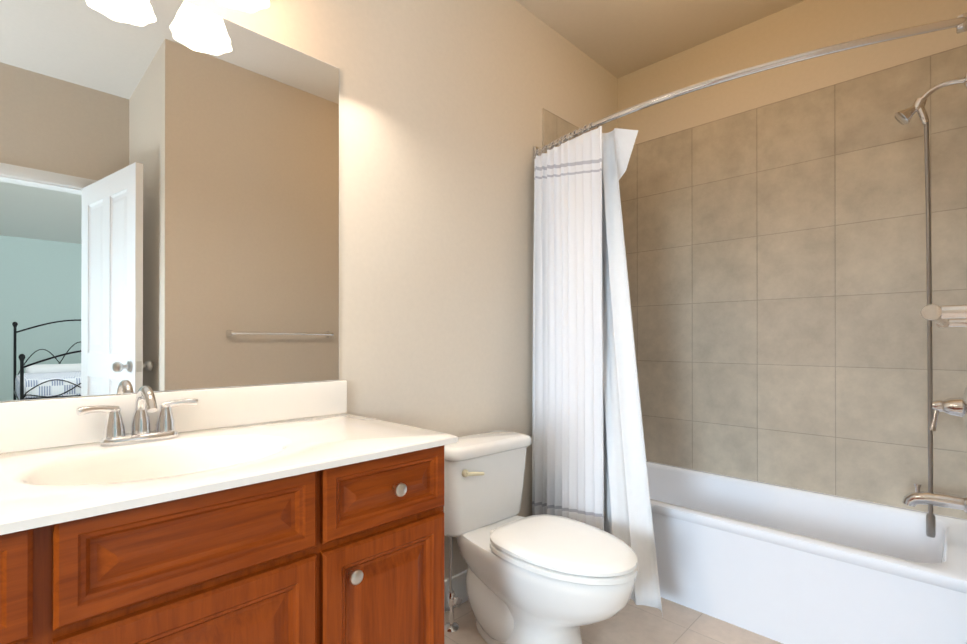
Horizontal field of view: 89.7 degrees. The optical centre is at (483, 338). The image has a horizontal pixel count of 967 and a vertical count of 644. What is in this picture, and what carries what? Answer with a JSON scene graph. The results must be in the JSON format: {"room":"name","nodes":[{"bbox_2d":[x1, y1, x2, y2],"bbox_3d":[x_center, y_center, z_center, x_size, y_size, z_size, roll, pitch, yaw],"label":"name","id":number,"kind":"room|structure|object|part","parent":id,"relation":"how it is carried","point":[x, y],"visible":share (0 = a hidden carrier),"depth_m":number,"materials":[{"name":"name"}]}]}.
{"room":"bathroom","nodes":[
{"label":"bathroom","id":0,"kind":"room"},
{"bbox_2d":[5,0,617,579],"bbox_3d":[-0.695,-0.248,1.489,0.100,2.684,4.414,0,0,44],"label":"wall","id":1,"kind":"structure","parent":0,"point":[443,104],"depth_m":1.95,"materials":[{"name":"beige paint"}]},
{"bbox_2d":[0,0,338,401],"bbox_3d":[-1.133,-0.386,0.966,0.005,1.042,1.853,0,0,44],"label":"mirror","id":2,"kind":"object","parent":1,"relation":"attached to","point":[169,195],"visible":1,"depth_m":1.26,"materials":[{"name":"clear mirror"}]},
{"bbox_2d":[0,380,346,453],"bbox_3d":[-1.119,0.191,0.967,0.020,0.110,1.874,0,0,44],"label":"backsplash","id":3,"kind":"structure","parent":1,"relation":"attached to","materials":[{"name":"stone"}]},
{"bbox_2d":[217,0,269,12],"bbox_3d":[-0.804,-1.010,1.140,0.232,0.215,0.680,0,0,44],"label":"sconce","id":4,"kind":"object","parent":1,"relation":"attached to","point":[251,6],"visible":1,"depth_m":1.32,"materials":[{"name":"white glass"}]},
{"bbox_2d":[444,570,467,612],"bbox_3d":[-0.067,1.033,2.044,0.014,0.125,1.162,0,0,44],"label":"baseboard","id":5,"kind":"structure","parent":1,"relation":"attached to","point":[459,584],"depth_m":1.99,"materials":[{"name":"white paint"}]},
{"bbox_2d":[542,108,579,152],"bbox_3d":[0.555,-0.222,2.685,0.008,1.853,0.740,0,0,44],"label":"wall tile","id":6,"kind":"structure","parent":1,"relation":"attached to","point":[554,127],"depth_m":2.48,"materials":[{"name":"beige tile"}]},
{"bbox_2d":[532,13,966,615],"bbox_3d":[0.774,0.026,1.828,1.518,1.937,0.313,0,0,44],"label":"shower curtain","id":7,"kind":"object","parent":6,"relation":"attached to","point":[588,457],"visible":0.94,"depth_m":2.02,"materials":[{"name":"white fabric"}]},
{"bbox_3d":[0.797,-0.912,1.853,1.504,0.024,0.202,0,0,44],"label":"rod","id":8,"kind":"part","parent":7,"relation":"part of","materials":[{"name":"silver metal"}]},
{"bbox_2d":[956,13,966,33],"bbox_3d":[1.387,-0.914,1.407,0.028,0.040,0.040,0,0,44],"label":"rod bracket","id":9,"kind":"object","parent":7,"relation":"attached to","point":[961,20],"depth_m":1.39,"materials":[{"name":"silver metal"}]},
{"bbox_2d":[444,597,782,643],"bbox_3d":[0.222,1.121,0.585,2.670,0.060,4.414,0,0,44],"label":"floor","id":10,"kind":"structure","parent":0,"point":[631,622],"depth_m":1.83,"materials":[{"name":"tile"}]},
{"bbox_2d":[0,380,457,643],"bbox_3d":[-0.923,0.600,0.772,0.572,0.984,1.874,0,0,44],"label":"bathroom vanity","id":11,"kind":"object","parent":10,"relation":"on","point":[304,513],"visible":1,"depth_m":0.99,"materials":[{"name":"brown wood"}]},
{"bbox_3d":[-0.756,0.346,0.590,0.020,0.162,0.307,0,0,44],"label":"drawer","id":12,"kind":"part","parent":11,"relation":"part of","materials":[{"name":"brown wood"}]},
{"bbox_3d":[-0.490,0.347,0.861,0.020,0.162,0.408,0,0,44],"label":"drawer","id":13,"kind":"part","parent":11,"relation":"part of","materials":[{"name":"brown wood"}]},
{"bbox_3d":[-0.490,0.710,0.860,0.020,0.528,0.408,0,0,44],"label":"door","id":14,"kind":"part","parent":11,"relation":"part of","materials":[{"name":"brown wood"}]},
{"bbox_2d":[0,413,457,534],"bbox_3d":[-0.924,0.315,0.775,0.567,0.140,1.874,0,0,44],"label":"countertop","id":15,"kind":"structure","parent":11,"relation":"on","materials":[{"name":"stone"}]},
{"bbox_2d":[76,385,197,445],"bbox_3d":[-0.792,0.177,1.139,0.153,0.137,0.243,0,0,44],"label":"faucet","id":16,"kind":"object","parent":15,"relation":"on","point":[164,434],"depth_m":1.16,"materials":[{"name":"silver metal"}]},
{"bbox_3d":[-0.278,0.508,1.044,0.032,0.031,0.031,0,0,44],"label":"knob","id":17,"kind":"part","parent":11,"relation":"part of","materials":[{"name":"silver metal"}]},
{"bbox_3d":[-0.220,0.347,1.135,0.020,0.162,0.334,0,0,44],"label":"drawer","id":18,"kind":"part","parent":11,"relation":"part of","materials":[{"name":"brown wood"}]},
{"bbox_3d":[-0.220,0.711,1.134,0.020,0.528,0.334,0,0,44],"label":"door","id":19,"kind":"part","parent":11,"relation":"part of","materials":[{"name":"brown wood"}]},
{"bbox_3d":[-0.197,0.347,1.126,0.032,0.031,0.031,0,0,44],"label":"knob","id":20,"kind":"part","parent":11,"relation":"part of","materials":[{"name":"silver metal"}]},
{"bbox_2d":[444,430,637,643],"bbox_3d":[0.186,0.744,1.740,0.783,0.700,0.442,0,0,44],"label":"toilet","id":21,"kind":"object","parent":10,"relation":"on","point":[544,579],"visible":0.98,"depth_m":1.66,"materials":[{"name":"white ceramic"}]},
{"bbox_3d":[-0.101,0.985,1.825,0.030,0.038,0.038,0,0,44],"label":"supply knob","id":22,"kind":"part","parent":21,"relation":"part of","materials":[{"name":"silver metal"}]},
{"bbox_3d":[-0.031,0.495,1.785,0.021,0.026,0.082,0,0,44],"label":"lever arm","id":23,"kind":"part","parent":21,"relation":"part of"},
{"bbox_3d":[-0.020,0.586,1.943,0.198,0.293,0.415,0,0,44],"label":"tank","id":24,"kind":"part","parent":21,"relation":"part of","materials":[{"name":"white ceramic"}]},
{"bbox_3d":[-0.014,0.417,1.937,0.224,0.044,0.442,0,0,44],"label":"tank lid","id":25,"kind":"part","parent":21,"relation":"part of","materials":[{"name":"white ceramic"}]},
{"bbox_3d":[0.275,0.680,1.627,0.495,0.027,0.372,0,0,44],"label":"seat lid","id":26,"kind":"part","parent":21,"relation":"part of","materials":[{"name":"white plastic"}]},
{"bbox_3d":[0.275,0.706,1.626,0.497,0.021,0.374,0,0,44],"label":"seat","id":27,"kind":"part","parent":21,"relation":"part of","materials":[{"name":"white plastic"}]},
{"bbox_2d":[646,461,966,643],"bbox_3d":[1.118,0.900,2.176,1.516,0.390,0.686,0,0,44],"label":"bathtub","id":28,"kind":"object","parent":10,"relation":"on","point":[783,564],"visible":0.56,"depth_m":1.84,"materials":[{"name":"ceramic"}]},
{"bbox_2d":[515,0,804,77],"bbox_3d":[0.222,-1.623,0.593,2.670,0.060,4.414,0,0,44],"label":"ceiling","id":29,"kind":"structure","parent":0,"point":[618,38],"depth_m":2.44,"materials":[{"name":"paint"}]},
{"bbox_2d":[618,0,966,519],"bbox_3d":[1.438,-0.246,2.419,1.640,2.684,0.100,0,0,44],"label":"wall","id":30,"kind":"structure","parent":0,"point":[805,26],"depth_m":2.35,"materials":[{"name":"beige paint"}]},
{"bbox_2d":[619,44,966,518],"bbox_3d":[1.357,-0.222,2.422,1.520,1.853,0.008,0,0,44],"label":"wall tile","id":31,"kind":"structure","parent":30,"relation":"attached to","point":[776,263],"depth_m":2.26,"materials":[{"name":"beige tile"}]},
{"bbox_3d":[1.233,-0.250,1.126,0.120,2.684,2.031,0,0,44],"label":"wall","id":32,"kind":"structure","parent":0,"visible":0},
{"bbox_2d":[921,304,966,327],"bbox_3d":[0.884,-0.038,0.910,0.073,0.041,0.642,0,0,44],"label":"soap dish","id":33,"kind":"object","parent":32,"relation":"attached to","point":[939,315],"visible":1,"depth_m":0.70,"materials":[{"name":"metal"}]},
{"bbox_3d":[0.657,-0.039,0.713,0.025,0.024,0.026,0,0,44],"label":"post","id":34,"kind":"part","parent":33,"relation":"part of","materials":[{"name":"silver metal"}]},
{"bbox_3d":[1.077,-0.037,1.141,0.025,0.024,0.026,0,0,44],"label":"post","id":35,"kind":"part","parent":33,"relation":"part of","materials":[{"name":"silver metal"}]},
{"bbox_3d":[1.634,-0.225,1.626,0.008,1.853,0.740,0,0,44],"label":"wall tile","id":36,"kind":"structure","parent":32,"relation":"attached to","visible":0},
{"bbox_2d":[895,71,966,537],"bbox_3d":[1.578,-0.108,1.714,0.194,1.605,0.170,0,0,44],"label":"shower","id":37,"kind":"object","parent":36,"relation":"attached to","point":[955,407],"visible":1,"depth_m":1.71,"materials":[{"name":"silver metal"}]},
{"bbox_3d":[1.559,-0.798,1.728,0.038,0.082,0.032,0,0,44],"label":"handle","id":38,"kind":"part","parent":37,"relation":"part of","materials":[{"name":"silver metal"}]},
{"bbox_3d":[1.580,0.567,1.710,0.164,0.065,0.050,0,0,44],"label":"spout","id":39,"kind":"part","parent":37,"relation":"part of","materials":[{"name":"silver metal"}]},
{"bbox_3d":[1.575,0.276,1.698,0.030,0.091,0.042,0,0,44],"label":"valve lever","id":40,"kind":"part","parent":37,"relation":"part of","materials":[{"name":"silver metal"}]},
{"bbox_3d":[1.598,-0.868,1.697,0.124,0.054,0.018,0,0,44],"label":"arm","id":41,"kind":"part","parent":37,"relation":"part of"},
{"bbox_3d":[1.624,0.234,1.668,0.065,0.170,0.170,0,0,44],"label":"valve plate","id":42,"kind":"part","parent":37,"relation":"part of","materials":[{"name":"silver metal"}]}
]}

